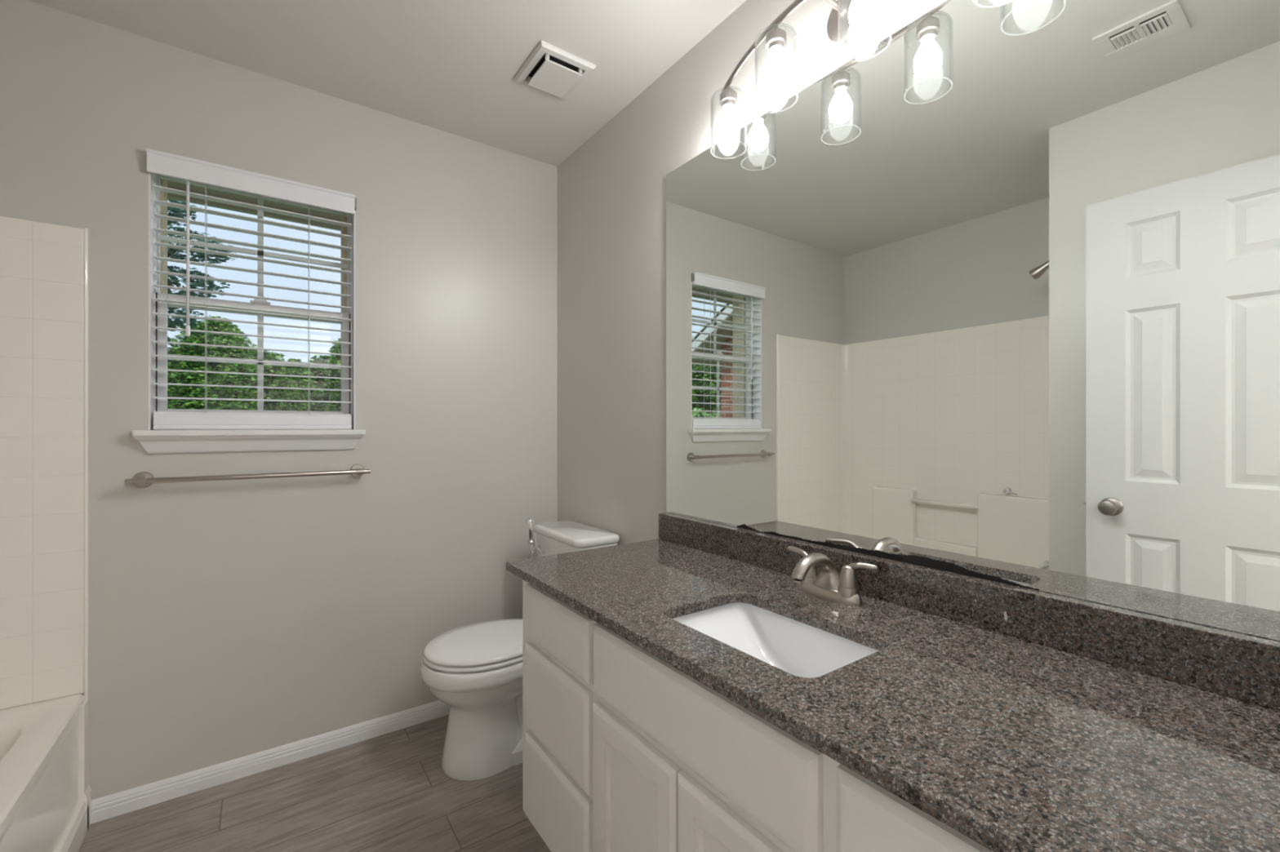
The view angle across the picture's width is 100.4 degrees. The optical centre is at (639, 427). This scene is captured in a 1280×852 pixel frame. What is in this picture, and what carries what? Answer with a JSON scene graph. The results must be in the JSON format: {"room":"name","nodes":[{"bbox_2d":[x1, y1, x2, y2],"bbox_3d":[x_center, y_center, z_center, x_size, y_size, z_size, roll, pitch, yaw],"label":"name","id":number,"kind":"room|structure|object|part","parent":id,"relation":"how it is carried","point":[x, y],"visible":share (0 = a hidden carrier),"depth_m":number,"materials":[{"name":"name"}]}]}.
{"room":"bathroom","nodes":[
{"label":"bathroom","id":0,"kind":"room"},
{"bbox_2d":[160,178,346,411],"bbox_3d":[-0.947,-0.100,2.364,4.800,3.200,0.100,0,0,-35],"label":"wall","id":1,"kind":"structure","parent":0,"point":[163,182],"depth_m":1.89,"materials":[{"name":"white paint"}]},
{"bbox_2d":[167,180,341,231],"bbox_3d":[-1.070,-1.038,2.580,4.750,0.185,0.395,0,0,-35],"label":"eave","id":2,"kind":"object","parent":1,"relation":"attached to","point":[171,184],"depth_m":2.33,"materials":[{"name":"beige paint"}]},
{"bbox_2d":[0,0,557,799],"bbox_3d":[-1.370,-0.020,1.909,2.553,2.440,0.120,0,0,-35],"label":"wall","id":3,"kind":"structure","parent":0,"point":[229,620],"depth_m":1.92,"materials":[{"name":"paint"}]},
{"bbox_2d":[124,464,370,488],"bbox_3d":[-1.308,0.165,1.837,0.674,0.051,0.070,0,0,-35],"label":"towel bar","id":4,"kind":"object","parent":3,"relation":"attached to","point":[142,479],"visible":1,"depth_m":1.77,"materials":[{"name":"silver metal"}]},
{"bbox_2d":[131,429,365,453],"bbox_3d":[-1.335,0.044,1.875,0.650,0.075,0.127,0,0,-35],"label":"window sill","id":5,"kind":"structure","parent":3,"relation":"attached to","point":[154,442],"depth_m":1.82,"materials":[{"name":"white paint"}]},
{"bbox_2d":[148,173,355,430],"bbox_3d":[-1.365,-0.439,1.920,0.587,0.892,0.129,0,0,-35],"label":"window","id":6,"kind":"structure","parent":3,"relation":"in","point":[158,335],"depth_m":1.91,"materials":[{"name":"white plastic"}]},
{"bbox_2d":[145,147,356,429],"bbox_3d":[-1.335,-0.437,1.877,0.591,0.886,0.088,0,0,-35],"label":"window blind","id":7,"kind":"object","parent":6,"relation":"attached to","point":[159,162],"visible":1,"depth_m":1.84,"materials":[{"name":"white plastic"}]},
{"bbox_3d":[-1.468,-0.444,1.802,0.002,0.792,0.056,0,0,-35],"label":"ladder cord","id":8,"kind":"part","parent":7,"relation":"part of","materials":[{"name":"white fabric"}]},
{"bbox_3d":[-1.343,-0.023,1.888,0.561,0.058,0.058,0,0,-35],"label":"rail","id":9,"kind":"part","parent":7,"relation":"part of","materials":[{"name":"white plastic"}]},
{"bbox_3d":[-1.226,-0.444,1.974,0.002,0.792,0.056,0,0,-35],"label":"ladder cord","id":10,"kind":"part","parent":7,"relation":"part of","materials":[{"name":"white fabric"}]},
{"bbox_3d":[-1.392,-0.638,1.959,0.567,0.453,0.022,0,0,-35],"label":"sash","id":11,"kind":"part","parent":6,"relation":"part of","materials":[{"name":"white plastic"}]},
{"bbox_3d":[-1.376,-0.235,1.937,0.567,0.425,0.024,0,0,-35],"label":"sash","id":12,"kind":"part","parent":6,"relation":"part of","materials":[{"name":"white plastic"}]},
{"bbox_2d":[90,700,449,824],"bbox_3d":[-1.029,1.167,2.071,1.569,0.066,0.012,0,0,-35],"label":"baseboard","id":13,"kind":"structure","parent":3,"relation":"attached to","point":[120,803],"depth_m":1.85,"materials":[{"name":"white paint"}]},
{"bbox_2d":[525,517,537,558],"bbox_3d":[-0.429,0.699,2.346,0.100,0.649,0.284,0,0,24],"label":"bidet sprayer","id":14,"kind":"object","parent":3,"relation":"attached to","point":[530,521],"visible":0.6,"depth_m":2.21,"materials":[{"name":"silver metal"}]},
{"bbox_3d":[-0.454,0.443,2.220,0.032,0.136,0.041,0,0,-35],"label":"spray handle","id":15,"kind":"part","parent":14,"relation":"part of","materials":[{"name":"silver metal"}]},
{"bbox_2d":[78,715,551,851],"bbox_3d":[0.253,1.230,-0.182,4.600,0.060,5.410,0,0,-35],"label":"floor","id":16,"kind":"structure","parent":0,"point":[391,792],"depth_m":1.67,"materials":[{"name":"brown wood"}]},
{"bbox_2d":[0,691,91,851],"bbox_3d":[-1.545,1.000,0.806,0.745,0.400,1.472,0,0,-35],"label":"bathtub","id":17,"kind":"object","parent":16,"relation":"on","point":[46,790],"visible":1,"depth_m":1.40,"materials":[{"name":"white ceramic"}]},
{"bbox_2d":[0,216,88,710],"bbox_3d":[-1.547,0.099,0.804,0.740,1.401,1.473,0,0,-35],"label":"tub surround","id":18,"kind":"object","parent":17,"relation":"on","point":[44,267],"visible":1,"depth_m":1.55,"materials":[{"name":"tile"}]},
{"bbox_3d":[-1.673,0.099,1.611,0.008,1.401,0.014,0,0,-35],"label":"edge trim","id":19,"kind":"part","parent":18,"relation":"part of","materials":[{"name":"white plastic"}]},
{"bbox_2d":[420,520,619,781],"bbox_3d":[-0.468,0.805,2.021,0.686,0.789,0.420,0,0,-35],"label":"toilet","id":20,"kind":"object","parent":16,"relation":"on","point":[476,669],"visible":0.64,"depth_m":1.84,"materials":[{"name":"white ceramic"}]},
{"bbox_3d":[-0.558,1.007,1.954,0.462,0.386,0.381,0,0,-35],"label":"bowl","id":21,"kind":"part","parent":20,"relation":"part of","materials":[{"name":"white ceramic"}]},
{"bbox_3d":[-0.556,0.802,1.955,0.447,0.015,0.364,0,0,-35],"label":"seat","id":22,"kind":"part","parent":20,"relation":"part of","materials":[{"name":"white plastic"}]},
{"bbox_3d":[-0.553,0.780,1.958,0.453,0.023,0.362,0,0,-35],"label":"lid","id":23,"kind":"part","parent":20,"relation":"part of","materials":[{"name":"white plastic"}]},
{"bbox_3d":[-0.412,0.501,2.200,0.026,0.024,0.094,0,0,-28],"label":"flush lever","id":24,"kind":"part","parent":20,"relation":"part of","materials":[{"name":"silver metal"}]},
{"bbox_3d":[-0.264,0.632,2.163,0.172,0.376,0.406,0,0,-35],"label":"tank","id":25,"kind":"part","parent":20,"relation":"part of","materials":[{"name":"white ceramic"}]},
{"bbox_3d":[-0.269,0.427,2.163,0.196,0.032,0.420,0,0,-35],"label":"tank lid","id":26,"kind":"part","parent":20,"relation":"part of","materials":[{"name":"white ceramic"}]},
{"bbox_2d":[522,579,992,851],"bbox_3d":[0.307,0.802,1.058,0.566,0.795,1.456,0,0,-35],"label":"vanity cabinet","id":27,"kind":"object","parent":16,"relation":"on","point":[624,750],"visible":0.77,"depth_m":0.96,"materials":[{"name":"paint"}]},
{"bbox_3d":[-0.210,0.941,1.312,0.018,0.226,0.342,0,0,-35],"label":"drawer","id":28,"kind":"part","parent":27,"relation":"part of","materials":[{"name":"paint"}]},
{"bbox_3d":[-0.210,0.699,1.312,0.018,0.226,0.342,0,0,-35],"label":"drawer","id":29,"kind":"part","parent":27,"relation":"part of","materials":[{"name":"paint"}]},
{"bbox_3d":[-0.210,0.497,1.312,0.018,0.142,0.342,0,0,-35],"label":"drawer","id":30,"kind":"part","parent":27,"relation":"part of","materials":[{"name":"paint"}]},
{"bbox_3d":[-0.017,0.825,1.042,0.018,0.458,0.284,0,0,-35],"label":"cabinet door","id":31,"kind":"part","parent":27,"relation":"part of","materials":[{"name":"paint"}]},
{"bbox_3d":[0.066,0.501,0.924,0.018,0.150,0.571,0,0,-35],"label":"false drawer","id":32,"kind":"part","parent":27,"relation":"part of","materials":[{"name":"paint"}]},
{"bbox_3d":[0.150,0.825,0.807,0.018,0.458,0.284,0,0,-35],"label":"cabinet door","id":33,"kind":"part","parent":27,"relation":"part of","materials":[{"name":"paint"}]},
{"bbox_2d":[506,538,1279,851],"bbox_3d":[0.293,0.392,1.065,0.581,0.024,1.510,0,0,-35],"label":"countertop","id":34,"kind":"structure","parent":27,"relation":"on","point":[1011,744],"depth_m":0.70,"materials":[{"name":"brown stone"}]},
{"bbox_2d":[672,602,879,678],"bbox_3d":[0.242,0.470,1.020,0.300,0.131,0.426,0,0,-35],"label":"sink basin","id":35,"kind":"object","parent":34,"relation":"in","point":[796,648],"visible":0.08,"depth_m":1.15,"materials":[{"name":"white ceramic"}]},
{"bbox_2d":[787,546,877,606],"bbox_3d":[0.384,0.329,1.189,0.149,0.102,0.235,0,0,-35],"label":"faucet","id":36,"kind":"object","parent":34,"relation":"on","point":[828,584],"visible":1,"depth_m":1.16,"materials":[{"name":"silver metal"}]},
{"bbox_3d":[0.381,0.318,1.273,0.039,0.056,0.098,0,0,-28],"label":"lever handle","id":37,"kind":"part","parent":36,"relation":"part of","materials":[{"name":"silver metal"}]},
{"bbox_3d":[0.390,0.324,1.180,0.148,0.094,0.109,0,0,-35],"label":"spout","id":38,"kind":"part","parent":36,"relation":"part of","materials":[{"name":"silver metal"}]},
{"bbox_3d":[0.425,0.369,1.205,0.057,0.022,0.166,0,0,-35],"label":"plate","id":39,"kind":"part","parent":36,"relation":"part of","materials":[{"name":"silver metal"}]},
{"bbox_3d":[0.468,0.318,1.149,0.039,0.055,0.076,0,0,-43],"label":"lever handle","id":40,"kind":"part","parent":36,"relation":"part of","materials":[{"name":"silver metal"}]},
{"bbox_3d":[0.361,0.497,0.511,0.018,0.142,0.390,0,0,-35],"label":"drawer","id":41,"kind":"part","parent":27,"relation":"part of","materials":[{"name":"paint"}]},
{"bbox_2d":[27,0,746,166],"bbox_3d":[0.253,-1.270,-0.182,4.600,0.060,5.410,0,0,-35],"label":"ceiling","id":42,"kind":"structure","parent":0,"point":[450,66],"depth_m":1.73,"materials":[{"name":"paint"}]},
{"bbox_2d":[514,40,595,100],"bbox_3d":[-0.297,-1.224,1.853,0.203,0.032,0.223,0,0,-35],"label":"exhaust fan","id":43,"kind":"object","parent":42,"relation":"attached to","point":[553,70],"visible":1,"depth_m":1.82,"materials":[{"name":"white plastic"}]},
{"bbox_3d":[-0.297,-1.221,1.853,0.135,0.026,0.155,0,0,-35],"label":"panel","id":44,"kind":"part","parent":43,"relation":"part of","materials":[{"name":"white plastic"}]},
{"bbox_2d":[557,0,1274,639],"bbox_3d":[0.372,-0.020,1.560,0.120,2.440,2.470,0,0,-35],"label":"wall","id":45,"kind":"structure","parent":0,"point":[611,190],"depth_m":2.00,"materials":[{"name":"paint"}]},
{"bbox_2d":[710,0,891,151],"bbox_3d":[0.429,-0.915,1.214,0.186,0.254,0.791,0,0,-35],"label":"vanity light","id":46,"kind":"object","parent":45,"relation":"attached to","point":[848,20],"visible":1,"depth_m":1.27,"materials":[{"name":"white glass"}]},
{"bbox_2d":[710,86,746,151],"bbox_3d":[0.251,-0.877,1.511,0.101,0.178,0.101,0,0,-35],"label":"bulb","id":47,"kind":"object","parent":46,"relation":"attached to","point":[728,122],"depth_m":1.49,"materials":[{"name":"white glass"}]},
{"bbox_2d":[755,23,798,97],"bbox_3d":[0.328,-0.877,1.283,0.101,0.178,0.101,0,0,-35],"label":"bulb","id":48,"kind":"object","parent":46,"relation":"attached to","point":[775,73],"depth_m":1.27,"materials":[{"name":"white glass"}]},
{"bbox_3d":[0.437,-0.978,1.220,0.129,0.025,0.024,0,0,-35],"label":"arm","id":49,"kind":"part","parent":46,"relation":"part of","materials":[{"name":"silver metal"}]},
{"bbox_2d":[838,0,891,31],"bbox_3d":[0.461,-0.877,1.096,0.101,0.178,0.101,0,0,-35],"label":"bulb","id":50,"kind":"object","parent":46,"relation":"attached to","point":[864,15],"depth_m":1.08,"materials":[{"name":"white glass"}]},
{"bbox_2d":[658,512,1279,711],"bbox_3d":[0.515,0.337,1.223,0.036,0.086,1.510,0,0,-35],"label":"backsplash","id":51,"kind":"structure","parent":45,"relation":"attached to","point":[1245,667],"depth_m":0.92,"materials":[{"name":"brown stone"}]},
{"bbox_2d":[666,0,1279,640],"bbox_3d":[0.529,-0.290,1.230,0.006,1.167,1.503,0,0,-35],"label":"wall mirror","id":52,"kind":"object","parent":45,"relation":"attached to","point":[995,296],"visible":1,"depth_m":1.00,"materials":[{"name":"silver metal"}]},
{"label":"outside","id":53,"kind":"structure","parent":0,"visible":0},
{"bbox_3d":[-21.056,1.550,29.563,80.000,0.100,67.410,0,0,-35],"label":"ground","id":54,"kind":"structure","parent":53,"visible":0},
{"bbox_2d":[167,345,182,408],"bbox_3d":[-9.419,-0.095,10.940,1.286,3.214,1.292,0,0,-13],"label":"leafy tree","id":55,"kind":"object","parent":54,"relation":"on","point":[171,351],"visible":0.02,"depth_m":10.62,"materials":[{"name":"green plant"}]},
{"bbox_2d":[167,198,237,366],"bbox_3d":[-4.841,-0.572,4.483,2.214,4.151,1.585,0,0,-45],"label":"tree","id":56,"kind":"object","parent":54,"relation":"on","point":[177,212],"visible":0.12,"depth_m":4.73,"materials":[{"name":"green plant"}]},
{"bbox_2d":[167,315,266,430],"bbox_3d":[-7.273,-0.155,9.124,1.360,3.529,1.311,0,0,6],"label":"leafy tree","id":57,"kind":"object","parent":54,"relation":"on","point":[173,377],"visible":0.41,"depth_m":8.90,"materials":[{"name":"green plant"}]},
{"bbox_2d":[248,349,284,410],"bbox_3d":[-8.339,-0.106,11.718,1.276,3.267,1.304,0,0,42],"label":"leafy tree","id":58,"kind":"object","parent":54,"relation":"on","point":[268,406],"visible":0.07,"depth_m":11.53,"materials":[{"name":"green plant"}]},
{"bbox_2d":[270,358,317,411],"bbox_3d":[-6.473,0.119,9.985,0.782,2.825,0.835,0,0,-35],"label":"leafy tree","id":59,"kind":"object","parent":54,"relation":"on","point":[281,381],"visible":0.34,"depth_m":9.85,"materials":[{"name":"green plant"}]},
{"bbox_2d":[308,354,337,411],"bbox_3d":[-7.278,-0.111,12.500,1.298,3.245,1.255,0,0,-35],"label":"leafy tree","id":60,"kind":"object","parent":54,"relation":"on","point":[322,395],"visible":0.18,"depth_m":12.10,"materials":[{"name":"green plant"}]},
{"bbox_2d":[323,337,341,411],"bbox_3d":[-5.516,-0.141,10.383,1.100,3.471,1.106,0,0,7],"label":"leafy tree","id":61,"kind":"object","parent":54,"relation":"on","point":[335,383],"visible":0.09,"depth_m":10.03,"materials":[{"name":"green plant"}]}
]}

